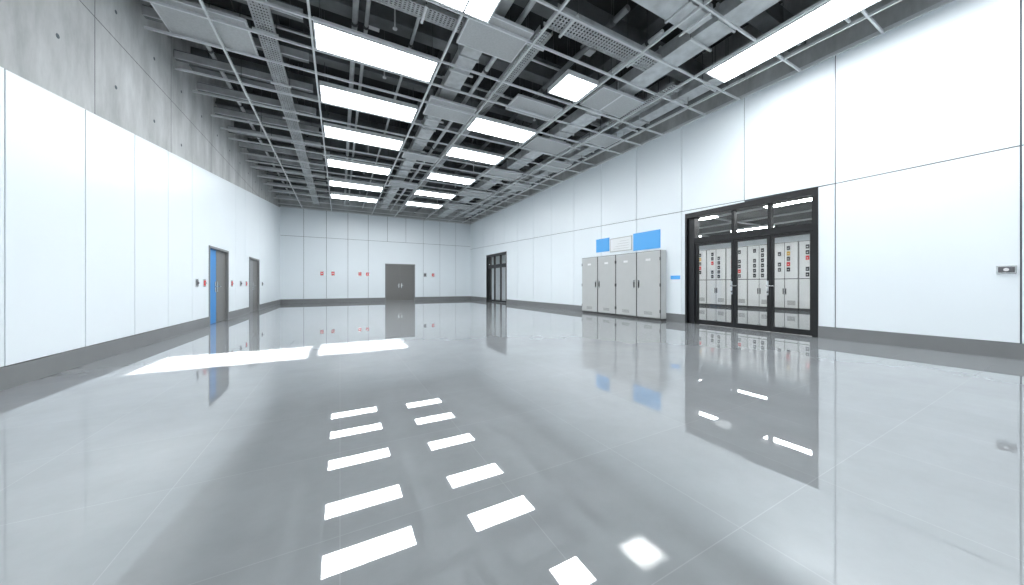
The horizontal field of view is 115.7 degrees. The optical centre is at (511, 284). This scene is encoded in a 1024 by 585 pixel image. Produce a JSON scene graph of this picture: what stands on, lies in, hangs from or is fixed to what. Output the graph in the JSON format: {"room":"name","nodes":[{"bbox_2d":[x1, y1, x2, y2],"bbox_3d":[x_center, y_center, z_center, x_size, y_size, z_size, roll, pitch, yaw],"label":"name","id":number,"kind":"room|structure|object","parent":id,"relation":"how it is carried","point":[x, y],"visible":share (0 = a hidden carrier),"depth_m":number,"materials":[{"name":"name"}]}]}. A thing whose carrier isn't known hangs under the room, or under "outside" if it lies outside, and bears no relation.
{"room":"empty industrial hall","nodes":[
{"label":"empty industrial hall","id":0,"kind":"room"},
{"bbox_2d":[0,0,279,366],"bbox_3d":[-7.187,-2.650,6.535,0.280,7.500,28.300,0,0,-28],"label":"wall","id":1,"kind":"structure","parent":0,"point":[118,179],"depth_m":4.96,"materials":[{"name":"paint"}]},
{"bbox_2d":[0,300,279,390],"bbox_3d":[-7.070,0.983,6.597,0.045,0.235,28.300,0,0,-28],"label":"baseboard","id":2,"kind":"structure","parent":1,"relation":"attached to","point":[13,375],"depth_m":4.53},
{"bbox_2d":[195,279,198,286],"bbox_3d":[-7.748,-0.050,7.936,0.050,0.200,0.140,0,0,-28],"label":"light switch","id":3,"kind":"object","parent":1,"relation":"attached to","point":[196,280],"visible":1,"depth_m":7.89,"materials":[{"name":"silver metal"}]},
{"bbox_2d":[209,245,228,325],"bbox_3d":[-8.646,0.015,9.383,0.210,2.170,1.700,0,0,-28],"label":"door","id":4,"kind":"structure","parent":1,"relation":"in","point":[218,258],"depth_m":9.52,"materials":[{"name":"grey paint"}]},
{"bbox_2d":[249,257,259,312],"bbox_3d":[-10.707,0.000,13.242,0.210,2.200,1.750,0,0,-28],"label":"door","id":5,"kind":"structure","parent":1,"relation":"in","point":[254,264],"depth_m":13.53,"materials":[{"name":"grey paint"}]},
{"bbox_2d":[280,193,470,299],"bbox_3d":[-8.516,-2.650,21.992,12.000,7.500,0.280,0,0,-28],"label":"wall","id":6,"kind":"structure","parent":0,"point":[312,242],"depth_m":21.17,"materials":[{"name":"paint"}]},
{"bbox_2d":[280,296,469,303],"bbox_3d":[-8.454,0.983,21.875,12.000,0.235,0.045,0,0,-28],"label":"baseboard","id":7,"kind":"structure","parent":6,"relation":"attached to","point":[458,297],"depth_m":20.91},
{"bbox_2d":[281,206,469,224],"bbox_3d":[-8.454,-4.665,21.843,11.870,0.070,0.040,0,0,-28],"label":"trim","id":8,"kind":"structure","parent":6,"relation":"attached to","point":[281,206],"depth_m":21.29,"materials":[{"name":"white metal"}]},
{"bbox_2d":[385,264,414,300],"bbox_3d":[-7.758,-0.175,22.334,1.980,2.550,0.210,0,0,-28],"label":"door","id":9,"kind":"structure","parent":6,"relation":"in","point":[399,278],"depth_m":22.28,"materials":[{"name":"grey paint"}]},
{"bbox_2d":[230,0,608,191],"bbox_3d":[-3.176,-5.803,12.586,11.170,1.194,14.880,0,0,-28],"label":"cables","id":10,"kind":"object","parent":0,"point":[591,51],"depth_m":10.08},
{"bbox_2d":[150,0,805,209],"bbox_3d":[-1.797,-5.800,9.414,12.000,1.200,28.300,0,0,-28],"label":"ceiling","id":11,"kind":"structure","parent":0,"point":[633,26],"depth_m":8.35,"materials":[{"name":"grey metal"}]},
{"bbox_2d":[151,0,258,55],"bbox_3d":[-5.549,-5.537,5.879,1.300,1.725,1.050,0,0,-28],"label":"ceiling panel","id":12,"kind":"object","parent":11,"relation":"hanging from","point":[176,22],"visible":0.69,"depth_m":5.83,"materials":[{"name":"metal"}]},
{"bbox_2d":[142,0,328,202],"bbox_3d":[-8.519,-5.640,11.979,2.540,1.520,15.160,0,0,-28],"label":"channel","id":13,"kind":"object","parent":11,"relation":"attached to","point":[148,12],"visible":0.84,"depth_m":8.62,"materials":[{"name":"metal"}]},
{"bbox_2d":[246,0,319,205],"bbox_3d":[-7.210,-5.560,10.887,0.400,1.680,19.000,0,0,-28],"label":"cable tray","id":14,"kind":"object","parent":11,"relation":"hanging from","point":[291,122],"visible":0.87,"depth_m":7.49,"materials":[{"name":"metal"}]},
{"bbox_2d":[331,192,377,202],"bbox_3d":[-8.390,-5.500,17.172,2.220,1.800,0.800,0,0,-28],"label":"panel","id":15,"kind":"object","parent":11,"relation":"hanging from","point":[333,195],"depth_m":17.03,"materials":[{"name":"white plastic"}]},
{"bbox_2d":[329,178,382,191],"bbox_3d":[-7.260,-5.500,15.055,2.220,1.800,0.800,0,0,-28],"label":"panel","id":16,"kind":"object","parent":11,"relation":"hanging from","point":[333,182],"depth_m":14.93,"materials":[{"name":"white plastic"}]},
{"bbox_2d":[327,150,390,174],"bbox_3d":[-5.964,-5.500,12.630,2.220,1.800,0.800,0,0,-28],"label":"panel","id":17,"kind":"object","parent":11,"relation":"hanging from","point":[331,161],"depth_m":12.53,"materials":[{"name":"white plastic"}]},
{"bbox_2d":[323,67,403,150],"bbox_3d":[-4.645,-5.500,10.160,2.220,1.800,0.800,0,0,-28],"label":"panel","id":18,"kind":"object","parent":11,"relation":"hanging from","point":[334,131],"depth_m":10.04,"materials":[{"name":"white plastic"}]},
{"bbox_2d":[319,11,417,122],"bbox_3d":[-3.632,-5.500,8.264,2.220,1.800,0.800,0,0,-28],"label":"panel","id":19,"kind":"object","parent":11,"relation":"hanging from","point":[330,93],"depth_m":8.14,"materials":[{"name":"white plastic"}]},
{"bbox_2d":[313,0,438,82],"bbox_3d":[-2.678,-5.500,6.477,2.220,1.800,0.750,0,0,-28],"label":"panel","id":20,"kind":"object","parent":11,"relation":"hanging from","point":[328,39],"depth_m":6.40,"materials":[{"name":"white plastic"}]},
{"bbox_2d":[187,0,601,202],"bbox_3d":[-3.340,-5.575,12.217,11.880,1.650,12.177,0,0,-28],"label":"pipes","id":21,"kind":"object","parent":11,"relation":"hanging from","point":[193,1],"visible":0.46,"depth_m":7.66,"materials":[{"name":"metal"}]},
{"bbox_2d":[388,179,418,188],"bbox_3d":[-5.095,-5.537,15.078,1.230,1.725,0.850,0,0,-28],"label":"ceiling panel","id":22,"kind":"object","parent":11,"relation":"hanging from","point":[390,183],"visible":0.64,"depth_m":14.99,"materials":[{"name":"metal"}]},
{"bbox_2d":[373,0,465,32],"bbox_3d":[-1.715,-5.560,5.546,4.000,1.680,0.400,0,0,-28],"label":"cable tray","id":23,"kind":"object","parent":11,"relation":"hanging from","point":[421,10],"visible":0.51,"depth_m":5.63,"materials":[{"name":"metal"}]},
{"bbox_2d":[402,152,437,162],"bbox_3d":[-3.375,-5.537,11.858,1.230,1.725,0.550,0,0,-28],"label":"ceiling panel","id":24,"kind":"object","parent":11,"relation":"hanging from","point":[404,155],"visible":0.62,"depth_m":11.82,"materials":[{"name":"metal"}]},
{"bbox_2d":[405,189,442,207],"bbox_3d":[-5.063,-5.500,18.553,1.950,1.800,0.800,0,0,-28],"label":"panel","id":25,"kind":"object","parent":11,"relation":"hanging from","point":[408,203],"depth_m":18.45,"materials":[{"name":"white plastic"}]},
{"bbox_2d":[414,188,455,198],"bbox_3d":[-3.933,-5.500,16.436,1.950,1.800,0.800,0,0,-28],"label":"panel","id":26,"kind":"object","parent":11,"relation":"hanging from","point":[418,192],"depth_m":16.41,"materials":[{"name":"white plastic"}]},
{"bbox_2d":[380,0,513,208],"bbox_3d":[-3.999,-5.615,12.687,0.560,1.570,17.850,0,0,-28],"label":"air duct","id":27,"kind":"object","parent":11,"relation":"hanging from","point":[465,57],"visible":0.59,"depth_m":8.20,"materials":[{"name":"metal"}]},
{"bbox_2d":[423,50,476,124],"bbox_3d":[-1.691,-5.537,8.705,1.230,1.725,0.900,0,0,-28],"label":"ceiling panel","id":28,"kind":"object","parent":11,"relation":"hanging from","point":[430,110],"visible":0.69,"depth_m":8.64,"materials":[{"name":"metal"}]},
{"bbox_2d":[427,150,475,184],"bbox_3d":[-2.637,-5.500,14.010,1.950,1.800,0.800,0,0,-28],"label":"panel","id":29,"kind":"object","parent":11,"relation":"hanging from","point":[434,176],"depth_m":13.94,"materials":[{"name":"white plastic"}]},
{"bbox_2d":[443,203,470,209],"bbox_3d":[-3.336,-5.532,19.192,1.450,1.735,1.050,0,0,-28],"label":"ceiling panel","id":30,"kind":"object","parent":11,"relation":"hanging from","point":[450,204],"visible":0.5,"depth_m":19.16,"materials":[{"name":"metal"}]},
{"bbox_2d":[432,0,500,23],"bbox_3d":[-1.105,-5.500,4.880,1.950,1.800,0.750,0,0,-28],"label":"panel","id":31,"kind":"object","parent":11,"relation":"hanging from","point":[482,10],"depth_m":5.33,"materials":[{"name":"white plastic"}]},
{"bbox_2d":[445,144,504,164],"bbox_3d":[-1.318,-5.500,11.540,1.950,1.800,0.800,0,0,-28],"label":"panel","id":32,"kind":"object","parent":11,"relation":"hanging from","point":[456,152],"depth_m":11.47,"materials":[{"name":"white plastic"}]},
{"bbox_2d":[205,0,744,218],"bbox_3d":[-3.759,-5.649,13.383,11.083,1.502,18.850,0,0,-28],"label":"ceiling pipes","id":33,"kind":"object","parent":11,"relation":"hanging from","point":[615,19],"depth_m":8.13,"materials":[{"name":"grey metal"}]},
{"bbox_2d":[458,177,491,197],"bbox_3d":[-1.922,-5.532,16.546,1.450,1.735,1.050,0,0,-28],"label":"ceiling panel","id":34,"kind":"object","parent":11,"relation":"hanging from","point":[466,190],"visible":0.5,"depth_m":16.43,"materials":[{"name":"metal"}]},
{"bbox_2d":[397,17,552,212],"bbox_3d":[-3.441,-5.590,13.807,0.400,1.620,17.400,0,0,-28],"label":"cable tray","id":35,"kind":"object","parent":11,"relation":"hanging from","point":[542,39],"visible":0.58,"depth_m":7.86,"materials":[{"name":"metal"}]},
{"bbox_2d":[456,13,533,62],"bbox_3d":[-0.332,-5.530,6.087,1.200,1.740,0.900,0,0,-28],"label":"ceiling panel","id":36,"kind":"object","parent":11,"relation":"attached to","point":[474,35],"visible":0.85,"depth_m":6.07,"materials":[{"name":"metal"}]},
{"bbox_2d":[466,63,536,142],"bbox_3d":[-0.305,-5.500,9.644,1.950,1.800,0.800,0,0,-28],"label":"panel","id":37,"kind":"object","parent":11,"relation":"hanging from","point":[480,125],"depth_m":9.55,"materials":[{"name":"white plastic"}]},
{"bbox_2d":[482,149,521,181],"bbox_3d":[-0.438,-5.532,13.767,1.450,1.735,0.950,0,0,-28],"label":"ceiling panel","id":38,"kind":"object","parent":11,"relation":"hanging from","point":[495,172],"visible":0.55,"depth_m":13.72,"materials":[{"name":"metal"}]},
{"bbox_2d":[506,182,531,190],"bbox_3d":[0.300,-5.537,15.409,0.900,1.725,0.950,0,0,-28],"label":"ceiling panel","id":39,"kind":"object","parent":11,"relation":"hanging from","point":[516,183],"visible":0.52,"depth_m":15.30,"materials":[{"name":"metal"}]},
{"bbox_2d":[143,0,901,223],"bbox_3d":[-1.810,-5.500,9.406,11.870,1.800,28.100,0,0,-28],"label":"grid","id":40,"kind":"object","parent":11,"relation":"hanging from","point":[703,4],"visible":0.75,"depth_m":7.76,"materials":[{"name":"white"}]},
{"bbox_2d":[505,57,562,120],"bbox_3d":[0.586,-5.532,8.561,1.350,1.735,0.700,0,0,-28],"label":"ceiling panel","id":41,"kind":"object","parent":11,"relation":"hanging from","point":[520,101],"visible":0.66,"depth_m":8.47,"materials":[{"name":"metal"}]},
{"bbox_2d":[522,135,570,154],"bbox_3d":[1.161,-5.532,10.880,1.350,1.735,0.950,0,0,-28],"label":"ceiling panel","id":42,"kind":"object","parent":11,"relation":"hanging from","point":[538,143],"visible":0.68,"depth_m":10.78,"materials":[{"name":"metal"}]},
{"bbox_2d":[540,156,571,172],"bbox_3d":[1.714,-5.537,12.763,0.900,1.725,0.950,0,0,-28],"label":"ceiling panel","id":43,"kind":"object","parent":11,"relation":"hanging from","point":[556,163],"visible":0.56,"depth_m":12.61,"materials":[{"name":"metal"}]},
{"bbox_2d":[453,76,682,216],"bbox_3d":[0.025,-5.640,15.659,0.500,1.520,17.400,0,0,-28],"label":"cable tray","id":44,"kind":"object","parent":11,"relation":"hanging from","point":[671,85],"visible":0.45,"depth_m":10.25,"materials":[{"name":"metal"}]},
{"bbox_2d":[547,23,598,101],"bbox_3d":[1.420,-5.500,7.561,0.870,1.800,0.800,0,0,-28],"label":"ceiling light","id":45,"kind":"object","parent":11,"relation":"hanging from","point":[571,85],"depth_m":7.50,"materials":[{"name":"white plastic"}]},
{"bbox_2d":[580,38,622,110],"bbox_3d":[2.242,-5.532,8.113,0.650,1.735,0.850,0,0,-28],"label":"ceiling panel","id":46,"kind":"object","parent":11,"relation":"hanging from","point":[603,96],"visible":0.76,"depth_m":8.06,"materials":[{"name":"metal"}]},
{"bbox_2d":[543,0,661,71],"bbox_3d":[1.875,-5.560,6.359,2.700,1.680,0.550,0,0,-28],"label":"cable tray","id":47,"kind":"object","parent":11,"relation":"hanging from","point":[568,22],"visible":0.84,"depth_m":6.24,"materials":[{"name":"metal"}]},
{"bbox_2d":[586,117,619,147],"bbox_3d":[2.951,-5.537,10.447,0.900,1.725,0.700,0,0,-28],"label":"ceiling panel","id":48,"kind":"object","parent":11,"relation":"hanging from","point":[599,140],"visible":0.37,"depth_m":10.50,"materials":[{"name":"metal"}]},
{"bbox_2d":[437,0,779,217],"bbox_3d":[0.003,-5.590,13.493,0.680,1.620,21.800,0,0,-28],"label":"air duct","id":49,"kind":"object","parent":11,"relation":"hanging from","point":[678,50],"visible":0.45,"depth_m":7.02,"materials":[{"name":"metal"}]},
{"bbox_2d":[600,74,643,117],"bbox_3d":[2.859,-5.532,8.443,0.750,1.735,0.850,0,0,-28],"label":"ceiling panel","id":50,"kind":"object","parent":11,"relation":"hanging from","point":[626,103],"visible":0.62,"depth_m":8.38,"materials":[{"name":"metal"}]},
{"bbox_2d":[463,17,850,216],"bbox_3d":[2.580,-5.615,12.149,0.560,1.570,25.000,0,0,-28],"label":"air duct","id":51,"kind":"object","parent":11,"relation":"hanging from","point":[695,88],"visible":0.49,"depth_m":9.49,"materials":[{"name":"metal"}]},
{"bbox_2d":[632,0,712,36],"bbox_3d":[2.194,-5.605,5.338,3.100,1.590,0.610,0,0,-28],"label":"air duct","id":52,"kind":"object","parent":11,"relation":"hanging from","point":[672,11],"visible":0.93,"depth_m":5.76,"materials":[{"name":"metal"}]},
{"bbox_2d":[705,0,880,82],"bbox_3d":[5.644,-5.500,5.055,0.720,1.800,4.800,0,0,-28],"label":"ceiling lamp","id":53,"kind":"object","parent":11,"relation":"hanging from","point":[830,13],"visible":0.79,"depth_m":5.98,"materials":[{"name":"glowing white diffuser plastic"},{"name":"white painted metal"}]},
{"bbox_2d":[492,255,505,298],"bbox_3d":[1.127,-0.725,26.224,8.500,3.650,0.200,0,0,-28],"label":"wall","id":54,"kind":"structure","parent":0,"point":[503,256],"depth_m":24.99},
{"bbox_2d":[0,299,1023,584],"bbox_3d":[2.216,1.200,11.557,21.600,0.200,28.800,0,0,-28],"label":"floor","id":55,"kind":"structure","parent":0,"point":[466,441],"depth_m":2.12,"materials":[{"name":"concrete"}]},
{"bbox_2d":[582,257,597,313],"bbox_3d":[3.105,0.015,12.551,0.295,2.170,0.889,0,0,-28],"label":"storage cabinet","id":56,"kind":"object","parent":55,"relation":"on","point":[589,265],"visible":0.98,"depth_m":12.44,"materials":[{"name":"grey metal"}]},
{"bbox_2d":[598,255,615,315],"bbox_3d":[3.529,0.015,11.757,0.295,2.170,0.889,0,0,-28],"label":"storage cabinet","id":57,"kind":"object","parent":55,"relation":"on","point":[606,265],"visible":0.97,"depth_m":11.65,"materials":[{"name":"grey metal"}]},
{"bbox_2d":[616,252,636,318],"bbox_3d":[3.953,0.015,10.963,0.295,2.170,0.889,0,0,-28],"label":"storage cabinet","id":58,"kind":"object","parent":55,"relation":"on","point":[626,264],"visible":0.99,"depth_m":10.88,"materials":[{"name":"grey metal"}]},
{"bbox_2d":[637,250,665,320],"bbox_3d":[4.377,0.015,10.169,0.295,2.170,0.889,0,0,-28],"label":"storage cabinet","id":59,"kind":"object","parent":55,"relation":"on","point":[651,265],"visible":1,"depth_m":10.00,"materials":[{"name":"grey metal"}]},
{"bbox_2d":[699,250,706,305],"bbox_3d":[10.244,-0.375,17.461,0.635,2.950,0.944,0,0,-28],"label":"tall cabinet","id":60,"kind":"object","parent":55,"relation":"on","point":[702,253],"visible":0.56,"depth_m":17.08,"materials":[{"name":"grey metal"}]},
{"bbox_2d":[707,248,725,306],"bbox_3d":[10.696,-0.375,16.614,0.635,2.950,0.944,0,0,-28],"label":"tall cabinet","id":61,"kind":"object","parent":55,"relation":"on","point":[716,258],"visible":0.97,"depth_m":16.45,"materials":[{"name":"grey metal"}]},
{"bbox_2d":[726,246,747,307],"bbox_3d":[11.149,-0.375,15.768,0.635,2.950,0.944,0,0,-28],"label":"tall cabinet","id":62,"kind":"object","parent":55,"relation":"on","point":[743,250],"visible":0.57,"depth_m":15.47,"materials":[{"name":"grey metal"}]},
{"bbox_2d":[748,244,766,308],"bbox_3d":[11.601,-0.375,14.921,0.635,2.950,0.944,0,0,-28],"label":"tall cabinet","id":63,"kind":"object","parent":55,"relation":"on","point":[757,254],"visible":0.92,"depth_m":14.84,"materials":[{"name":"grey metal"}]},
{"bbox_2d":[775,241,798,310],"bbox_3d":[12.053,-0.375,14.074,0.635,2.950,0.944,0,0,-28],"label":"tall cabinet","id":64,"kind":"object","parent":55,"relation":"on","point":[786,253],"visible":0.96,"depth_m":13.85,"materials":[{"name":"grey metal"}]},
{"bbox_2d":[799,240,809,311],"bbox_3d":[12.505,-0.375,13.227,0.635,2.950,0.944,0,0,-28],"label":"tall cabinet","id":65,"kind":"object","parent":55,"relation":"on","point":[804,246],"visible":0.34,"depth_m":13.34,"materials":[{"name":"grey metal"}]},
{"bbox_2d":[470,0,1023,343],"bbox_3d":[3.592,-2.650,12.292,0.280,7.500,28.300,0,0,-28],"label":"wall","id":66,"kind":"structure","parent":0,"point":[910,137],"depth_m":6.19,"materials":[{"name":"white painted metal panels"}]},
{"bbox_2d":[486,251,506,302],"bbox_3d":[-0.914,-0.460,20.712,0.295,3.120,3.000,0,0,-28],"label":"door","id":67,"kind":"structure","parent":66,"relation":"in","point":[489,266],"depth_m":21.03,"materials":[{"name":"black metal"}]},
{"bbox_2d":[596,238,608,252],"bbox_3d":[3.444,-1.510,12.247,0.024,0.500,0.680,0,0,-28],"label":"wall sign","id":68,"kind":"object","parent":66,"relation":"attached to","point":[602,245],"visible":1,"depth_m":12.23,"materials":[{"name":"blue plastic"}]},
{"bbox_2d":[610,235,631,252],"bbox_3d":[3.868,-1.450,11.453,0.024,0.500,1.000,0,0,-28],"label":"notice board","id":69,"kind":"object","parent":66,"relation":"attached to","point":[621,243],"visible":1,"depth_m":11.41,"materials":[{"name":"paper"}]},
{"bbox_2d":[633,229,659,250],"bbox_3d":[4.377,-1.450,10.501,0.024,0.580,1.040,0,0,-28],"label":"wall sign","id":70,"kind":"object","parent":66,"relation":"attached to","point":[649,239],"visible":1,"depth_m":10.48,"materials":[{"name":"blue plastic"}]},
{"bbox_2d":[470,0,953,224],"bbox_3d":[3.451,-4.665,12.217,0.040,0.070,28.200,0,0,-28],"label":"trim","id":71,"kind":"structure","parent":66,"relation":"attached to","point":[944,2],"depth_m":7.21,"materials":[{"name":"white metal"}]},
{"bbox_2d":[470,296,1023,359],"bbox_3d":[3.475,0.983,12.230,0.045,0.235,28.300,0,0,-28],"label":"baseboard","id":72,"kind":"structure","parent":66,"relation":"attached to","point":[945,344],"depth_m":5.64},
{"bbox_2d":[685,187,817,337],"bbox_3d":[5.828,-0.475,8.090,0.295,3.150,2.940,0,0,-28],"label":"door","id":73,"kind":"structure","parent":66,"relation":"in","point":[692,240],"depth_m":7.86,"materials":[{"name":"black"}]},
{"bbox_2d":[996,265,1016,273],"bbox_3d":[7.397,-0.230,4.819,0.050,0.120,0.170,0,0,-28],"label":"wall socket","id":74,"kind":"object","parent":66,"relation":"attached to","point":[1012,269],"visible":1,"depth_m":4.81,"materials":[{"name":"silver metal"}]},
{"bbox_2d":[699,234,809,249],"bbox_3d":[10.783,-0.725,17.381,0.200,3.650,24.500,0,0,-28],"label":"wall","id":75,"kind":"structure","parent":0,"point":[807,236],"depth_m":15.39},
{"bbox_2d":[699,201,811,237],"bbox_3d":[6.946,-2.600,15.331,8.500,0.100,24.500,0,0,-28],"label":"ceiling","id":76,"kind":"structure","parent":0,"point":[807,205],"depth_m":12.35,"materials":[{"name":"metal"}]},
{"bbox_2d":[699,207,811,236],"bbox_3d":[6.946,-2.490,15.331,8.400,0.120,24.300,0,0,-28],"label":"grid","id":77,"kind":"object","parent":76,"relation":"hanging from","point":[760,208],"depth_m":12.34,"materials":[{"name":"white"}]},
{"bbox_2d":[699,215,718,220],"bbox_3d":[6.513,-2.360,11.472,0.300,0.140,1.500,0,0,-28],"label":"lamp","id":78,"kind":"object","parent":77,"relation":"attached to","point":[715,216],"visible":0.11,"depth_m":10.95,"materials":[{"name":"white"}]},
{"bbox_2d":[730,224,774,231],"bbox_3d":[9.865,-2.360,13.262,0.300,0.140,1.500,0,0,-28],"label":"lamp","id":79,"kind":"object","parent":77,"relation":"attached to","point":[761,226],"visible":0.68,"depth_m":13.11,"materials":[{"name":"white plastic"}]},
{"bbox_2d":[764,198,811,207],"bbox_3d":[7.880,-2.360,8.914,0.300,0.140,1.500,0,0,-28],"label":"lamp","id":80,"kind":"object","parent":77,"relation":"attached to","point":[807,199],"visible":0.16,"depth_m":8.94,"materials":[{"name":"white plastic"}]}
]}

